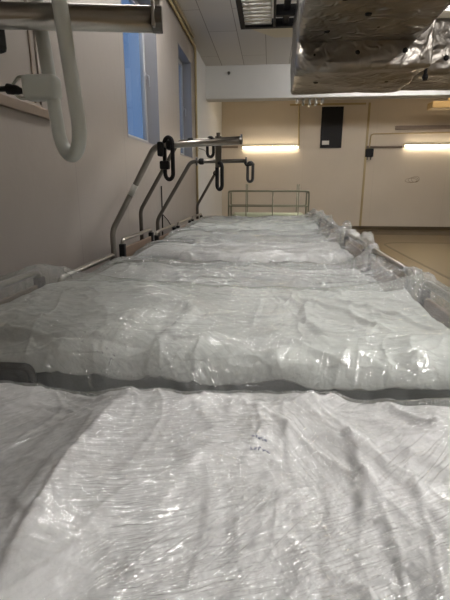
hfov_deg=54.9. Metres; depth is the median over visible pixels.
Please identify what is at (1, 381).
plastic cover
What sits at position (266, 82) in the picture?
beam
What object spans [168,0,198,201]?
conduit
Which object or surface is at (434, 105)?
board
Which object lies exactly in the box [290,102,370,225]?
door frame
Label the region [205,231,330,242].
duvet
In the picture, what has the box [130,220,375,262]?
plastic cover
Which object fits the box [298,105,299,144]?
cable
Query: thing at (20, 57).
window
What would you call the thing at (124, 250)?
hospital bed
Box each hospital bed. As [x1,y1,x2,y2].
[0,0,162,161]
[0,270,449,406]
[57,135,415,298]
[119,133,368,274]
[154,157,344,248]
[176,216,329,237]
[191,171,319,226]
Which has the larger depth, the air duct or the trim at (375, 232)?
the trim at (375, 232)
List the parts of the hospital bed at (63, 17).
cord, grip handle, plate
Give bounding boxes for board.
[427,98,449,109]
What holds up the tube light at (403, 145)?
attached to the wall at (333, 177)
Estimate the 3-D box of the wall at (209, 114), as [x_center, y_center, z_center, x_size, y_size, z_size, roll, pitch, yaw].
[-0.336,-3.533,10.774,0.012,3.700,4.740,1,15,6]
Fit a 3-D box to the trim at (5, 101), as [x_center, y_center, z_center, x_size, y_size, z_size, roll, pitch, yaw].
[-1.229,-1.023,2.123,0.028,0.057,1.560,1,15,6]
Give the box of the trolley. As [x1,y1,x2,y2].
[228,184,309,216]
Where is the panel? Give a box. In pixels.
[320,106,343,147]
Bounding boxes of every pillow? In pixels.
[87,262,175,282]
[136,242,191,258]
[166,231,211,242]
[190,223,217,231]
[200,217,224,223]
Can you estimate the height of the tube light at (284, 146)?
0.090 m
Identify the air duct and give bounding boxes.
[290,0,449,94]
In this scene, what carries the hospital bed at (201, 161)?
on the floor
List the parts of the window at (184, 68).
frame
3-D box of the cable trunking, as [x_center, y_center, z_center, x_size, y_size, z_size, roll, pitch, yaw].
[5.986,-4.861,12.188,2.303,0.100,0.080,1,15,6]
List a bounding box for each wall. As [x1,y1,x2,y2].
[0,0,195,299]
[194,49,221,217]
[222,98,449,226]
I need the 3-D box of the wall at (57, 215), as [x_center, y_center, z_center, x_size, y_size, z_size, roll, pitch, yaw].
[-1.033,-1.974,5.094,0.200,3.800,16.600,1,15,6]
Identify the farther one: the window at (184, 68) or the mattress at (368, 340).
the window at (184, 68)
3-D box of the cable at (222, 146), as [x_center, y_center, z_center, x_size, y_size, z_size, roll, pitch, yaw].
[0.014,-4.561,12.909,0.749,0.066,0.057,1,15,6]
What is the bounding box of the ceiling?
[172,0,449,65]
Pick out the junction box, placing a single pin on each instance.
(369, 152)
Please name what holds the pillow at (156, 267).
on the hospital bed at (168, 143)
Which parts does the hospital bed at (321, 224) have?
headboard, panel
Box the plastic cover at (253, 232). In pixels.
[159,219,347,242]
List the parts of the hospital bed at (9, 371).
rail, panel, headboard, corner post, mattress, corner post, footboard, panel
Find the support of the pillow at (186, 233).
on the hospital bed at (201, 161)
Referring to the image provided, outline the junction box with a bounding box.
[365,149,373,159]
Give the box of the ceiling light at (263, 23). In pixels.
[235,0,296,37]
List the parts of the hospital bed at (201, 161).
panel, headboard, grip handle, panel, footboard, corner post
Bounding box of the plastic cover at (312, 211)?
[195,209,322,223]
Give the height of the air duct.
0.944 m
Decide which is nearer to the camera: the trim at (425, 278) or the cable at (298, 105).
the trim at (425, 278)
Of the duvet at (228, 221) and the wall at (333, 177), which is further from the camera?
the wall at (333, 177)
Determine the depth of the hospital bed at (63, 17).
0.70 m
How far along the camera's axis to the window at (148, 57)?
5.54 m
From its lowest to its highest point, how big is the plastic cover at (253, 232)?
0.443 m
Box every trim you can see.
[0,94,49,119]
[349,230,449,234]
[358,244,449,292]
[384,242,449,279]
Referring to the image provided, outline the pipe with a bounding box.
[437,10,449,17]
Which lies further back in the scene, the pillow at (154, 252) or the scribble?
the scribble
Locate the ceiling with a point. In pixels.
(219, 39)
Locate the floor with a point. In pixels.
(433, 251)
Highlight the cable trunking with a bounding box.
[395,125,449,129]
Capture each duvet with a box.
[152,265,384,291]
[178,239,356,270]
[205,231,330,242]
[209,221,322,234]
[222,217,311,223]
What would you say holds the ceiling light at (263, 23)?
hanging from the ceiling
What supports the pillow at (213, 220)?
on the hospital bed at (314, 219)
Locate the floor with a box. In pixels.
[347,229,449,312]
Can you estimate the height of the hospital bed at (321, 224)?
0.861 m
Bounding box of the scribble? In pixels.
[405,176,418,182]
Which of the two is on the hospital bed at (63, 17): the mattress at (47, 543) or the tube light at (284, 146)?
the mattress at (47, 543)
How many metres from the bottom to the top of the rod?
1.428 m
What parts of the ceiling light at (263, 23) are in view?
rail, rail, plate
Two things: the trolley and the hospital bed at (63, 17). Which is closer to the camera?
the hospital bed at (63, 17)
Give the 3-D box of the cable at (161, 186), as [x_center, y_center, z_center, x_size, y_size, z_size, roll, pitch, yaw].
[-0.822,-1.258,6.304,0.018,0.779,0.839,1,15,6]
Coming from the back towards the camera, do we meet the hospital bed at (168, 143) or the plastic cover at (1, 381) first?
the hospital bed at (168, 143)
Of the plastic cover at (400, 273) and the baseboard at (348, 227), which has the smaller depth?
the plastic cover at (400, 273)
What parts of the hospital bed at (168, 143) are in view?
headboard, grip handle, corner post, panel, footboard, corner post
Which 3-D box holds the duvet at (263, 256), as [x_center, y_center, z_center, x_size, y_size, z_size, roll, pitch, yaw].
[0.372,-0.401,3.930,1.441,0.215,0.958,1,15,6]
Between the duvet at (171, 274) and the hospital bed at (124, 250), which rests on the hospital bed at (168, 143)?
the duvet at (171, 274)
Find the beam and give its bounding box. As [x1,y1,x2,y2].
[206,64,449,101]
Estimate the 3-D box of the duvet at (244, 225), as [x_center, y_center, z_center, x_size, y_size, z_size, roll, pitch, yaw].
[0.574,-0.970,6.090,1.485,0.230,0.960,1,15,6]
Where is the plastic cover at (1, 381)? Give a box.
[0,380,449,599]
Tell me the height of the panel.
1.115 m
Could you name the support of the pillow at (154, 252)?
on the hospital bed at (124, 250)
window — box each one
[0,0,42,107]
[120,0,159,145]
[178,43,192,158]
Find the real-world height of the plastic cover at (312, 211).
0.466 m
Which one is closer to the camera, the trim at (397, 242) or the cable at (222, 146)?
the trim at (397, 242)
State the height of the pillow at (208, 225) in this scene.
0.125 m
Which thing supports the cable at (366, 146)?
attached to the wall at (333, 177)
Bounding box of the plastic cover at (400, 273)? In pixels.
[75,243,423,300]
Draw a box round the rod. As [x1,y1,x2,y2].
[422,68,427,80]
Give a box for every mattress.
[0,280,449,390]
[0,383,449,599]
[232,212,303,216]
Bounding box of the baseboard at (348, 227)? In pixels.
[346,226,449,229]
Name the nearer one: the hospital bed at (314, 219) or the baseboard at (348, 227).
the hospital bed at (314, 219)
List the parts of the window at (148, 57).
frame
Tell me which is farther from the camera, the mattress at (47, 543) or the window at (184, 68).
the window at (184, 68)
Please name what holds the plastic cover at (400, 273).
on the hospital bed at (168, 143)
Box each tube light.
[241,145,299,148]
[402,144,449,147]
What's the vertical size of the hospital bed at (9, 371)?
0.878 m
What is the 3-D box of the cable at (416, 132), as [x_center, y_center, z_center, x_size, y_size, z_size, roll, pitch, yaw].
[5.509,-4.551,12.305,2.744,0.428,0.102,1,15,6]
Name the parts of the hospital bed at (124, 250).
corner post, headboard, panel, corner post, mattress, grip handle, grip handle, corner post, panel, footboard, corner post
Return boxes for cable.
[161,186,170,234]
[222,146,237,147]
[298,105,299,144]
[366,146,401,147]
[369,132,449,147]
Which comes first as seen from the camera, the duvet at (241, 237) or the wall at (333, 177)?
the duvet at (241, 237)

